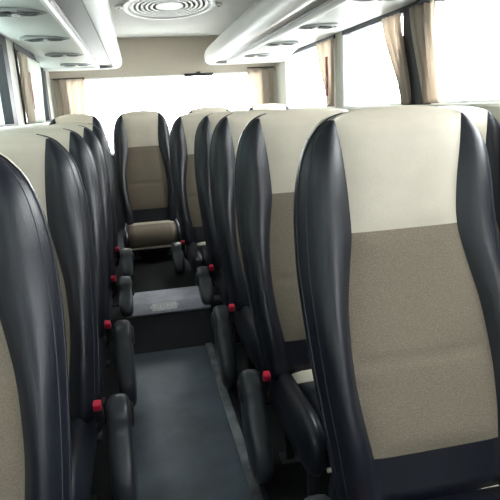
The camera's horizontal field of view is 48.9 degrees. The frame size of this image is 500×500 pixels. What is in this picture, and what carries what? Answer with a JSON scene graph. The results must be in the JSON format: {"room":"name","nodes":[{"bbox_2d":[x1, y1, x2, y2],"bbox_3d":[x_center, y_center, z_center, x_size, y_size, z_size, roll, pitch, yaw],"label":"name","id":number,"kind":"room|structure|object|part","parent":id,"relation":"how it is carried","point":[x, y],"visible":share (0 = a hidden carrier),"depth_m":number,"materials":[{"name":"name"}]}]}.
{"room":"vehicle interior","nodes":[
{"label":"vehicle interior","id":0,"kind":"room"},
{"bbox_2d":[0,38,54,131],"bbox_3d":[-1.179,-0.507,1.782,0.082,1.310,7.500,-6,15,-10],"label":"wall","id":1,"kind":"structure","parent":0,"point":[9,44],"depth_m":3.73,"materials":[{"name":"white plastic"}]},
{"bbox_2d":[0,35,18,126],"bbox_3d":[-1.461,-0.959,3.046,0.058,0.547,1.070,-6,15,-10],"label":"window","id":2,"kind":"structure","parent":1,"relation":"in","point":[7,97],"depth_m":3.46,"materials":[{"name":"glass"}]},
{"bbox_2d":[16,50,35,122],"bbox_3d":[-1.603,-1.163,3.958,0.036,0.485,0.322,-6,15,-10],"label":"curtain","id":3,"kind":"object","parent":1,"relation":"hanging from","point":[25,75],"visible":1,"depth_m":3.91,"materials":[{"name":"beige fabric"}]},
{"bbox_2d":[13,42,51,123],"bbox_3d":[-1.748,-1.299,4.415,0.058,0.547,1.290,-6,15,-10],"label":"window","id":4,"kind":"structure","parent":1,"relation":"in","point":[16,47],"depth_m":4.41,"materials":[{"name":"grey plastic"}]},
{"bbox_2d":[50,71,276,116],"bbox_3d":[-0.814,-1.389,5.615,2.237,0.750,0.060,-6,15,-10],"label":"wall","id":5,"kind":"structure","parent":0,"point":[51,81],"depth_m":5.37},
{"bbox_2d":[52,77,85,115],"bbox_3d":[-1.729,-1.310,5.379,0.297,0.712,0.035,-6,15,-10],"label":"curtain","id":6,"kind":"object","parent":5,"relation":"hanging from","point":[69,92],"visible":0.51,"depth_m":5.33,"materials":[{"name":"beige fabric"}]},
{"bbox_3d":[-1.746,-1.649,5.293,0.295,0.012,0.012,-6,15,-10],"label":"rod","id":7,"kind":"part","parent":6,"relation":"part of","materials":[{"name":"grey metal"}]},
{"bbox_2d":[112,155,178,227],"bbox_3d":[-0.769,-0.568,5.828,2.237,0.950,0.060,-6,15,-10],"label":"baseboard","id":8,"kind":"structure","parent":5,"relation":"attached to","point":[120,221],"depth_m":5.70,"materials":[{"name":"plastic"}]},
{"bbox_2d":[49,35,275,79],"bbox_3d":[-0.845,-1.950,5.469,2.237,0.410,0.060,-6,15,-10],"label":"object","id":9,"kind":"structure","parent":5,"relation":"attached to","point":[178,55],"depth_m":5.44,"materials":[{"name":"beige plastic"}]},
{"bbox_2d":[84,72,246,154],"bbox_3d":[-0.814,-1.387,5.607,1.950,0.750,0.056,-6,15,-10],"label":"window","id":10,"kind":"structure","parent":5,"relation":"in","point":[230,72],"depth_m":5.47,"materials":[{"name":"clear glass"}]},
{"bbox_2d":[184,71,212,76],"bbox_3d":[-0.516,-1.770,5.522,0.290,0.044,0.048,-6,15,-10],"label":"lamp","id":11,"kind":"object","parent":10,"relation":"attached to","point":[197,73],"visible":1,"depth_m":5.50,"materials":[{"name":"black plastic"}]},
{"bbox_2d":[247,66,274,106],"bbox_3d":[0.126,-1.517,5.723,0.282,0.742,0.023,-6,15,-10],"label":"curtain","id":12,"kind":"object","parent":5,"relation":"hanging from","point":[260,79],"visible":0.49,"depth_m":5.67,"materials":[{"name":"beige fabric"}]},
{"bbox_3d":[0.107,-1.870,5.633,0.280,0.012,0.012,-6,15,-10],"label":"rod","id":13,"kind":"part","parent":12,"relation":"part of","materials":[{"name":"grey metal"}]},
{"bbox_2d":[112,222,218,306],"bbox_3d":[-0.506,0.110,4.779,2.437,0.260,2.560,-6,15,-10],"label":"floor","id":14,"kind":"structure","parent":0,"point":[155,271],"depth_m":4.05,"materials":[{"name":"black"}]},
{"bbox_2d":[49,114,109,141],"bbox_3d":[-1.381,-0.503,4.474,0.521,1.170,0.750,-6,15,-10],"label":"seat","id":15,"kind":"object","parent":14,"relation":"on","point":[71,118],"visible":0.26,"depth_m":4.61,"materials":[{"name":"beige leather"}]},
{"bbox_3d":[-1.472,-0.995,4.656,0.408,0.300,0.133,-6,15,-10],"label":"headrest panel","id":16,"kind":"part","parent":15,"relation":"part of","materials":[{"name":"beige leather"}]},
{"bbox_3d":[-1.432,-0.649,4.628,0.504,0.908,0.363,-6,15,-10],"label":"backrest","id":17,"kind":"part","parent":15,"relation":"part of","materials":[{"name":"black leather"}]},
{"bbox_2d":[53,123,134,291],"bbox_3d":[-1.154,-0.288,3.720,0.647,1.110,0.750,-6,15,-10],"label":"seat","id":18,"kind":"object","parent":14,"relation":"on","point":[127,256],"visible":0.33,"depth_m":3.89,"materials":[{"name":"black leather"}]},
{"bbox_3d":[-1.277,-0.748,3.904,0.456,0.300,0.133,-6,15,-10],"label":"headrest panel","id":19,"kind":"part","parent":18,"relation":"part of","materials":[{"name":"beige leather"}]},
{"bbox_3d":[-1.236,-0.402,3.876,0.564,0.908,0.363,-6,15,-10],"label":"backrest","id":20,"kind":"part","parent":18,"relation":"part of","materials":[{"name":"black leather"}]},
{"bbox_2d":[111,258,116,290],"bbox_3d":[-1.149,0.162,3.717,0.466,0.182,0.529,-6,15,-10],"label":"cushion","id":21,"kind":"object","parent":18,"relation":"on","point":[115,262],"depth_m":3.86,"materials":[{"name":"black leather"}]},
{"bbox_2d":[109,110,181,259],"bbox_3d":[-0.859,-0.556,4.570,0.521,1.170,0.750,-6,15,-10],"label":"seat","id":22,"kind":"object","parent":14,"relation":"on","point":[140,141],"visible":0.86,"depth_m":4.69,"materials":[{"name":"black leather"}]},
{"bbox_3d":[-0.920,0.034,4.484,0.066,0.078,0.070,-6,15,-10],"label":"leg","id":23,"kind":"part","parent":22,"relation":"part of","materials":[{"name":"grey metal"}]},
{"bbox_3d":[-0.937,-1.050,4.755,0.408,0.300,0.133,-6,15,-10],"label":"headrest panel","id":24,"kind":"part","parent":22,"relation":"part of","materials":[{"name":"beige leather"}]},
{"bbox_3d":[-0.896,-0.704,4.727,0.504,0.908,0.363,-6,15,-10],"label":"backrest","id":25,"kind":"part","parent":22,"relation":"part of","materials":[{"name":"black leather"}]},
{"bbox_2d":[123,219,181,250],"bbox_3d":[-0.809,-0.140,4.568,0.470,0.182,0.529,-6,15,-10],"label":"cushion","id":26,"kind":"object","parent":22,"relation":"on","point":[139,234],"depth_m":4.36,"materials":[{"name":"beige fabric"}]},
{"bbox_2d":[169,112,216,274],"bbox_3d":[-0.288,-0.403,3.931,0.620,1.134,0.750,-6,15,-10],"label":"seat","id":27,"kind":"object","parent":14,"relation":"on","point":[183,129],"visible":0.48,"depth_m":4.03,"materials":[{"name":"black leather"}]},
{"bbox_3d":[-0.300,-0.535,4.097,0.553,0.908,0.363,-6,15,-10],"label":"backrest","id":28,"kind":"part","parent":27,"relation":"part of","materials":[{"name":"black leather"}]},
{"bbox_2d":[186,242,202,274],"bbox_3d":[-0.213,0.028,3.938,0.457,0.182,0.529,-6,15,-10],"label":"cushion","id":29,"kind":"object","parent":27,"relation":"on","point":[194,250],"depth_m":3.74,"materials":[{"name":"black leather"}]},
{"bbox_3d":[-0.341,-0.882,4.125,0.448,0.300,0.133,-6,15,-10],"label":"headrest panel","id":30,"kind":"part","parent":27,"relation":"part of","materials":[{"name":"beige leather"}]},
{"bbox_2d":[188,107,229,112],"bbox_3d":[-0.268,-0.617,4.679,0.507,1.170,0.750,-6,15,-10],"label":"seat","id":31,"kind":"object","parent":14,"relation":"on","point":[203,109],"visible":0.15,"depth_m":4.81,"materials":[{"name":"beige leather"}]},
{"bbox_2d":[248,104,289,109],"bbox_3d":[0.261,-0.672,4.777,0.507,1.170,0.750,-6,15,-10],"label":"seat","id":32,"kind":"object","parent":14,"relation":"on","point":[261,106],"visible":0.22,"depth_m":4.91,"materials":[{"name":"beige leather"}]},
{"bbox_2d":[108,0,257,37],"bbox_3d":[-0.100,-1.231,1.829,2.357,0.050,7.620,-6,15,-10],"label":"ceiling","id":33,"kind":"structure","parent":0,"point":[217,20],"depth_m":4.59,"materials":[{"name":"white plastic"}]},
{"bbox_2d":[0,0,121,71],"bbox_3d":[-0.831,-0.969,1.677,0.699,0.298,7.340,-6,15,-10],"label":"luggage rack","id":34,"kind":"object","parent":33,"relation":"attached to","point":[61,35],"visible":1,"depth_m":2.92,"materials":[{"name":"white plastic"}]},
{"bbox_2d":[0,7,46,17],"bbox_3d":[-0.981,-0.985,2.283,0.276,0.023,0.159,-6,15,-10],"label":"air vent","id":35,"kind":"object","parent":34,"relation":"attached to","point":[16,12],"depth_m":2.26,"materials":[{"name":"white plastic"}]},
{"bbox_2d":[19,36,69,41],"bbox_3d":[-1.150,-1.189,3.091,0.276,0.017,0.159,-5,15,-7],"label":"air vent","id":36,"kind":"object","parent":34,"relation":"attached to","point":[23,38],"depth_m":3.06,"materials":[{"name":"white plastic"}]},
{"bbox_2d":[45,53,82,56],"bbox_3d":[-1.330,-1.402,3.947,0.276,0.017,0.159,-5,15,-7],"label":"air vent","id":37,"kind":"object","parent":34,"relation":"attached to","point":[48,54],"depth_m":3.90,"materials":[{"name":"white plastic"}]},
{"bbox_2d":[60,63,91,66],"bbox_3d":[-1.500,-1.600,4.756,0.276,0.023,0.159,-6,15,-10],"label":"air vent","id":38,"kind":"object","parent":34,"relation":"attached to","point":[61,64],"depth_m":4.70,"materials":[{"name":"white plastic"}]},
{"bbox_3d":[-0.855,-0.838,1.663,0.619,0.025,7.260,-6,15,-10],"label":"stripe panel","id":39,"kind":"part","parent":34,"relation":"part of","materials":[{"name":"grey plastic"}]},
{"bbox_3d":[-0.831,-0.971,1.677,0.699,0.294,7.340,-6,15,-10],"label":"rail","id":40,"kind":"part","parent":34,"relation":"part of","materials":[{"name":"white plastic"}]},
{"bbox_2d":[114,0,221,19],"bbox_3d":[-0.557,-1.681,3.798,0.698,0.019,1.015,-1,15,10],"label":"ceiling vent","id":41,"kind":"object","parent":33,"relation":"in","point":[145,9],"visible":1,"depth_m":3.85,"materials":[{"name":"white plastic"}]},
{"bbox_2d":[204,0,418,64],"bbox_3d":[0.639,-1.120,1.949,0.771,0.298,7.340,-6,15,-10],"label":"luggage rack","id":42,"kind":"object","parent":33,"relation":"attached to","point":[269,31],"visible":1,"depth_m":3.22,"materials":[{"name":"white plastic"}]},
{"bbox_2d":[243,53,271,56],"bbox_3d":[0.054,-1.698,4.795,0.276,0.017,0.159,-5,15,-7],"label":"air vent","id":43,"kind":"object","parent":42,"relation":"attached to","point":[257,54],"depth_m":4.75,"materials":[{"name":"white plastic"}]},
{"bbox_3d":[0.639,-1.122,1.948,0.771,0.294,7.340,-6,15,-10],"label":"rail","id":44,"kind":"part","parent":42,"relation":"part of","materials":[{"name":"white plastic"}]},
{"bbox_3d":[0.692,-0.997,1.948,0.691,0.025,7.260,-6,15,-10],"label":"stripe panel","id":45,"kind":"part","parent":42,"relation":"part of","materials":[{"name":"grey plastic"}]},
{"bbox_2d":[264,41,298,45],"bbox_3d":[0.224,-1.497,3.986,0.276,0.017,0.159,-5,15,-7],"label":"air vent","id":46,"kind":"object","parent":42,"relation":"attached to","point":[279,43],"depth_m":3.94,"materials":[{"name":"white plastic"}]},
{"bbox_2d":[296,23,339,29],"bbox_3d":[0.390,-1.298,3.198,0.276,0.023,0.159,-6,15,-10],"label":"air vent","id":47,"kind":"object","parent":42,"relation":"attached to","point":[314,26],"depth_m":3.16,"materials":[{"name":"white plastic"}]},
{"bbox_2d":[350,0,394,2],"bbox_3d":[0.559,-1.097,2.390,0.276,0.023,0.159,-6,15,-10],"label":"air vent","id":48,"kind":"object","parent":42,"relation":"attached to","point":[372,1],"depth_m":2.42,"materials":[{"name":"white plastic"}]},
{"bbox_2d":[91,343,331,499],"bbox_3d":[0.274,1.117,1.113,2.437,0.072,4.880,-6,15,-10],"label":"floor","id":49,"kind":"structure","parent":0,"point":[186,449],"depth_m":2.33,"materials":[{"name":"plastic"}]},
{"bbox_2d":[0,153,71,499],"bbox_3d":[-0.585,0.484,1.003,0.634,1.298,0.750,-6,15,-10],"label":"seat","id":50,"kind":"object","parent":49,"relation":"on","point":[36,460],"visible":1,"depth_m":1.15,"materials":[{"name":"black leather"}]},
{"bbox_3d":[-0.711,-0.067,1.163,0.448,0.300,0.133,-6,15,-10],"label":"headrest panel","id":51,"kind":"part","parent":50,"relation":"part of","materials":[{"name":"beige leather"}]},
{"bbox_2d":[0,128,136,441],"bbox_3d":[-0.862,0.143,2.374,0.647,1.298,0.750,-6,15,-10],"label":"seat","id":52,"kind":"object","parent":49,"relation":"on","point":[78,148],"visible":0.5,"depth_m":2.51,"materials":[{"name":"black leather"}]},
{"bbox_3d":[-0.989,-0.408,2.535,0.456,0.300,0.133,-6,15,-10],"label":"headrest panel","id":53,"kind":"part","parent":52,"relation":"part of","materials":[{"name":"beige leather"}]},
{"bbox_3d":[-0.948,-0.062,2.506,0.564,0.908,0.363,-6,15,-10],"label":"backrest","id":54,"kind":"part","parent":52,"relation":"part of","materials":[{"name":"black leather"}]},
{"bbox_3d":[-0.676,0.708,2.334,0.074,0.206,0.070,-6,15,-10],"label":"leg","id":55,"kind":"part","parent":52,"relation":"part of","materials":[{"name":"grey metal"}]},
{"bbox_3d":[-0.736,0.637,2.619,0.074,0.206,0.070,-6,15,-10],"label":"leg","id":56,"kind":"part","parent":52,"relation":"part of","materials":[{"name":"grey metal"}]},
{"bbox_2d":[99,336,106,397],"bbox_3d":[-0.861,0.502,2.348,0.466,0.182,0.529,-6,15,-10],"label":"cushion","id":57,"kind":"object","parent":52,"relation":"on","point":[102,339],"depth_m":2.39,"materials":[{"name":"black leather"}]},
{"bbox_2d":[0,133,137,499],"bbox_3d":[-0.718,0.313,1.689,0.647,1.298,0.750,-6,15,-10],"label":"seat","id":58,"kind":"object","parent":49,"relation":"on","point":[51,170],"visible":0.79,"depth_m":1.83,"materials":[{"name":"black leather"}]},
{"bbox_3d":[-0.845,-0.238,1.850,0.456,0.300,0.133,-6,15,-10],"label":"headrest panel","id":59,"kind":"part","parent":58,"relation":"part of","materials":[{"name":"beige leather"}]},
{"bbox_3d":[-0.804,0.108,1.821,0.564,0.908,0.363,-6,15,-10],"label":"backrest","id":60,"kind":"part","parent":58,"relation":"part of","materials":[{"name":"black leather"}]},
{"bbox_2d":[70,418,97,499],"bbox_3d":[-0.717,0.672,1.663,0.466,0.182,0.529,-6,15,-10],"label":"cushion","id":61,"kind":"object","parent":58,"relation":"on","point":[84,431],"depth_m":1.65,"materials":[{"name":"black leather"}]},
{"bbox_3d":[-0.592,0.807,1.934,0.074,0.206,0.070,-6,15,-10],"label":"leg","id":62,"kind":"part","parent":58,"relation":"part of","materials":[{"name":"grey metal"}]},
{"bbox_2d":[32,125,134,366],"bbox_3d":[-1.006,-0.027,3.059,0.647,1.298,0.750,-6,15,-10],"label":"seat","id":63,"kind":"object","parent":49,"relation":"on","point":[125,287],"visible":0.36,"depth_m":3.20,"materials":[{"name":"black leather"}]},
{"bbox_3d":[-1.133,-0.578,3.219,0.456,0.300,0.133,-6,15,-10],"label":"headrest panel","id":64,"kind":"part","parent":63,"relation":"part of","materials":[{"name":"beige leather"}]},
{"bbox_3d":[-1.092,-0.232,3.191,0.564,0.908,0.363,-6,15,-10],"label":"backrest","id":65,"kind":"part","parent":63,"relation":"part of","materials":[{"name":"black leather"}]},
{"bbox_2d":[105,288,112,335],"bbox_3d":[-1.005,0.332,3.032,0.466,0.182,0.529,-6,15,-10],"label":"cushion","id":66,"kind":"object","parent":63,"relation":"on","point":[110,291],"depth_m":3.13,"materials":[{"name":"black leather"}]},
{"bbox_2d":[106,295,240,357],"bbox_3d":[-0.220,0.424,3.403,2.237,0.194,0.320,-6,15,-10],"label":"step","id":67,"kind":"structure","parent":49,"relation":"on","point":[177,330],"depth_m":3.30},
{"bbox_2d":[127,286,210,317],"bbox_3d":[-0.523,0.324,3.513,0.510,0.044,0.342,-6,15,-10],"label":"step nosing","id":68,"kind":"structure","parent":67,"relation":"on","point":[187,298],"depth_m":3.46,"materials":[{"name":"grey metal"}]},
{"bbox_2d":[151,301,177,311],"bbox_3d":[-0.526,0.347,3.387,0.169,0.025,0.072,-6,15,-10],"label":"sticker","id":69,"kind":"object","parent":68,"relation":"attached to","point":[167,305],"visible":1,"depth_m":3.38,"materials":[{"name":"white"}]},
{"bbox_2d":[194,110,248,345],"bbox_3d":[-0.032,-0.153,3.290,0.620,1.322,0.750,-6,15,-10],"label":"seat","id":70,"kind":"object","parent":49,"relation":"on","point":[205,276],"visible":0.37,"depth_m":3.36,"materials":[{"name":"black leather"}]},
{"bbox_3d":[-0.048,-0.377,3.432,0.553,0.908,0.363,-6,15,-10],"label":"backrest","id":71,"kind":"part","parent":70,"relation":"part of","materials":[{"name":"black leather"}]},
{"bbox_2d":[213,267,228,307],"bbox_3d":[0.039,0.187,3.273,0.457,0.182,0.529,-6,15,-10],"label":"cushion","id":72,"kind":"object","parent":70,"relation":"on","point":[218,275],"depth_m":3.20,"materials":[{"name":"black leather"}]},
{"bbox_3d":[-0.089,-0.723,3.460,0.448,0.300,0.133,-6,15,-10],"label":"headrest panel","id":73,"kind":"part","parent":70,"relation":"part of","materials":[{"name":"beige leather"}]},
{"bbox_3d":[-0.081,0.436,3.206,0.072,0.230,0.070,-6,15,-10],"label":"leg","id":74,"kind":"part","parent":70,"relation":"part of","materials":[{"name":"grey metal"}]},
{"bbox_2d":[206,343,264,499],"bbox_3d":[0.206,1.088,1.102,0.038,0.022,4.500,-6,15,-10],"label":"trim","id":75,"kind":"structure","parent":49,"relation":"on","point":[254,487],"depth_m":2.35,"materials":[{"name":"grey metal"}]},
{"bbox_2d":[209,109,279,407],"bbox_3d":[0.114,0.017,2.605,0.620,1.322,0.750,-6,15,-10],"label":"seat","id":76,"kind":"object","parent":49,"relation":"on","point":[227,132],"visible":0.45,"depth_m":2.68,"materials":[{"name":"black leather"}]},
{"bbox_3d":[0.097,-0.206,2.748,0.553,0.908,0.363,-6,15,-10],"label":"backrest","id":77,"kind":"part","parent":76,"relation":"part of","materials":[{"name":"black leather"}]},
{"bbox_2d":[234,306,261,370],"bbox_3d":[0.185,0.357,2.589,0.457,0.182,0.529,-6,15,-10],"label":"cushion","id":78,"kind":"object","parent":76,"relation":"on","point":[243,322],"depth_m":2.47,"materials":[{"name":"black leather"}]},
{"bbox_3d":[0.005,0.535,2.807,0.072,0.230,0.070,-6,15,-10],"label":"leg","id":79,"kind":"part","parent":76,"relation":"part of","materials":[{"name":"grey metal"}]},
{"bbox_3d":[0.057,-0.553,2.776,0.448,0.300,0.133,-6,15,-10],"label":"headrest panel","id":80,"kind":"part","parent":76,"relation":"part of","materials":[{"name":"beige leather"}]},
{"bbox_3d":[0.065,0.606,2.522,0.072,0.230,0.070,-6,15,-10],"label":"leg","id":81,"kind":"part","parent":76,"relation":"part of","materials":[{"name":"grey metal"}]},
{"bbox_2d":[234,108,343,496],"bbox_3d":[0.260,0.187,1.921,0.620,1.322,0.750,-6,15,-10],"label":"seat","id":82,"kind":"object","parent":49,"relation":"on","point":[270,146],"visible":0.51,"depth_m":2.00,"materials":[{"name":"black leather"}]},
{"bbox_3d":[0.243,-0.037,2.063,0.553,0.908,0.363,-6,15,-10],"label":"backrest","id":83,"kind":"part","parent":82,"relation":"part of","materials":[{"name":"black leather"}]},
{"bbox_3d":[0.150,0.705,2.123,0.072,0.230,0.070,-6,15,-10],"label":"leg","id":84,"kind":"part","parent":82,"relation":"part of","materials":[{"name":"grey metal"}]},
{"bbox_3d":[0.202,-0.383,2.092,0.448,0.300,0.133,-6,15,-10],"label":"headrest panel","id":85,"kind":"part","parent":82,"relation":"part of","materials":[{"name":"beige leather"}]},
{"bbox_2d":[269,372,328,476],"bbox_3d":[0.330,0.527,1.905,0.457,0.182,0.529,-6,15,-10],"label":"cushion","id":86,"kind":"object","parent":82,"relation":"on","point":[292,395],"depth_m":1.74,"materials":[{"name":"black leather"}]},
{"bbox_3d":[0.210,0.776,1.838,0.072,0.230,0.070,-6,15,-10],"label":"leg","id":87,"kind":"part","parent":82,"relation":"part of","materials":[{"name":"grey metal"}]},
{"bbox_2d":[293,105,499,499],"bbox_3d":[0.422,0.345,1.277,0.620,1.322,0.675,-6,15,-10],"label":"seat","id":88,"kind":"object","parent":49,"relation":"on","point":[397,246],"visible":1,"depth_m":1.35,"materials":[{"name":"beige fabric"}]},
{"bbox_3d":[0.372,-0.216,1.412,0.448,0.300,0.133,-6,15,-10],"label":"headrest panel","id":89,"kind":"part","parent":88,"relation":"part of","materials":[{"name":"beige leather"}]},
{"bbox_2d":[328,474,499,499],"bbox_3d":[0.486,0.677,1.296,0.457,0.182,0.529,-6,15,-10],"label":"cushion","id":90,"kind":"object","parent":88,"relation":"on","point":[470,486],"depth_m":1.34,"materials":[{"name":"black leather"}]},
{"bbox_2d":[438,106,499,243],"bbox_3d":[0.878,0.134,2.038,0.524,1.300,0.750,-6,15,-10],"label":"seat","id":91,"kind":"object","parent":49,"relation":"on","point":[487,124],"visible":0.16,"depth_m":2.18,"materials":[{"name":"black leather"}]},
{"bbox_3d":[0.790,-0.422,2.205,0.422,0.300,0.133,-6,15,-10],"label":"headrest panel","id":92,"kind":"part","parent":91,"relation":"part of","materials":[{"name":"beige leather"}]},
{"bbox_3d":[0.831,-0.076,2.177,0.521,0.908,0.363,-6,15,-10],"label":"backrest","id":93,"kind":"part","parent":91,"relation":"part of","materials":[{"name":"black leather"}]},
{"bbox_2d":[275,31,499,124],"bbox_3d":[1.047,-0.736,2.193,0.082,1.310,7.500,-6,15,-10],"label":"wall","id":94,"kind":"structure","parent":0,"point":[493,107],"depth_m":3.96,"materials":[{"name":"beige plastic"}]},
{"bbox_2d":[285,34,335,108],"bbox_3d":[0.511,-1.476,4.694,0.058,0.510,1.380,-6,15,-10],"label":"window","id":95,"kind":"structure","parent":94,"relation":"in","point":[288,64],"depth_m":5.07,"materials":[{"name":"white plastic"}]},
{"bbox_3d":[0.498,-1.708,4.633,0.058,0.030,1.380,-6,15,-10],"label":"frame","id":96,"kind":"part","parent":95,"relation":"part of","materials":[{"name":"black rubber"}]},
{"bbox_2d":[316,36,333,106],"bbox_3d":[0.571,-1.340,4.181,0.040,0.486,0.402,-6,15,-10],"label":"curtain","id":97,"kind":"object","parent":94,"relation":"hanging from","point":[324,48],"visible":1,"depth_m":4.09,"materials":[{"name":"beige fabric"}]},
{"bbox_2d":[342,7,402,106],"bbox_3d":[0.777,-1.162,3.429,0.058,0.510,0.960,-6,15,-10],"label":"window","id":98,"kind":"structure","parent":94,"relation":"in","point":[347,34],"depth_m":3.82,"materials":[{"name":"white plastic"}]},
{"bbox_3d":[0.764,-1.394,3.369,0.058,0.030,0.960,-6,15,-10],"label":"frame","id":99,"kind":"part","parent":98,"relation":"part of","materials":[{"name":"black rubber"}]},
{"bbox_2d":[381,10,411,103],"bbox_3d":[0.808,-1.059,3.050,0.040,0.486,0.361,-6,15,-10],"label":"curtain","id":100,"kind":"object","parent":94,"relation":"hanging from","point":[391,24],"visible":1,"depth_m":3.00,"materials":[{"name":"beige fabric"}]},
{"bbox_3d":[0.784,-1.304,3.053,0.012,0.012,0.230,-6,15,-10],"label":"rod","id":101,"kind":"part","parent":100,"relation":"part of","materials":[{"name":"grey metal"}]},
{"bbox_2d":[402,0,434,104],"bbox_3d":[0.870,-1.019,2.858,0.014,0.510,0.310,-6,15,-10],"label":"trim","id":102,"kind":"structure","parent":94,"relation":"attached to","point":[416,93],"depth_m":2.91,"materials":[{"name":"gray plastic"}]},
{"bbox_2d":[407,0,439,102],"bbox_3d":[0.869,-0.986,2.756,0.043,0.486,0.341,-6,15,-10],"label":"curtain","id":103,"kind":"object","parent":94,"relation":"hanging from","point":[421,14],"visible":1,"depth_m":2.72,"materials":[{"name":"beige fabric"}]},
{"bbox_3d":[0.850,-1.224,2.735,0.012,0.012,0.260,-6,15,-10],"label":"rod","id":104,"kind":"part","parent":103,"relation":"part of","materials":[{"name":"grey metal"}]},
{"bbox_2d":[431,0,499,103],"bbox_3d":[1.023,-0.871,2.259,0.058,0.510,1.020,-6,15,-10],"label":"window","id":105,"kind":"structure","parent":94,"relation":"in","point":[439,7],"depth_m":2.69,"materials":[{"name":"white plastic"}]},
{"bbox_3d":[0.121,2.199,0.572,80.000,0.150,80.000,-6,15,-10],"label":"ground","id":106,"kind":"structure","parent":0,"visible":0},
{"bbox_2d":[0,98,4,124],"bbox_3d":[-8.402,-3.613,8.905,0.500,7.900,38.000,-6,15,-10],"label":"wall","id":107,"kind":"structure","parent":106,"relation":"on","point":[1,110],"depth_m":25.40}
]}

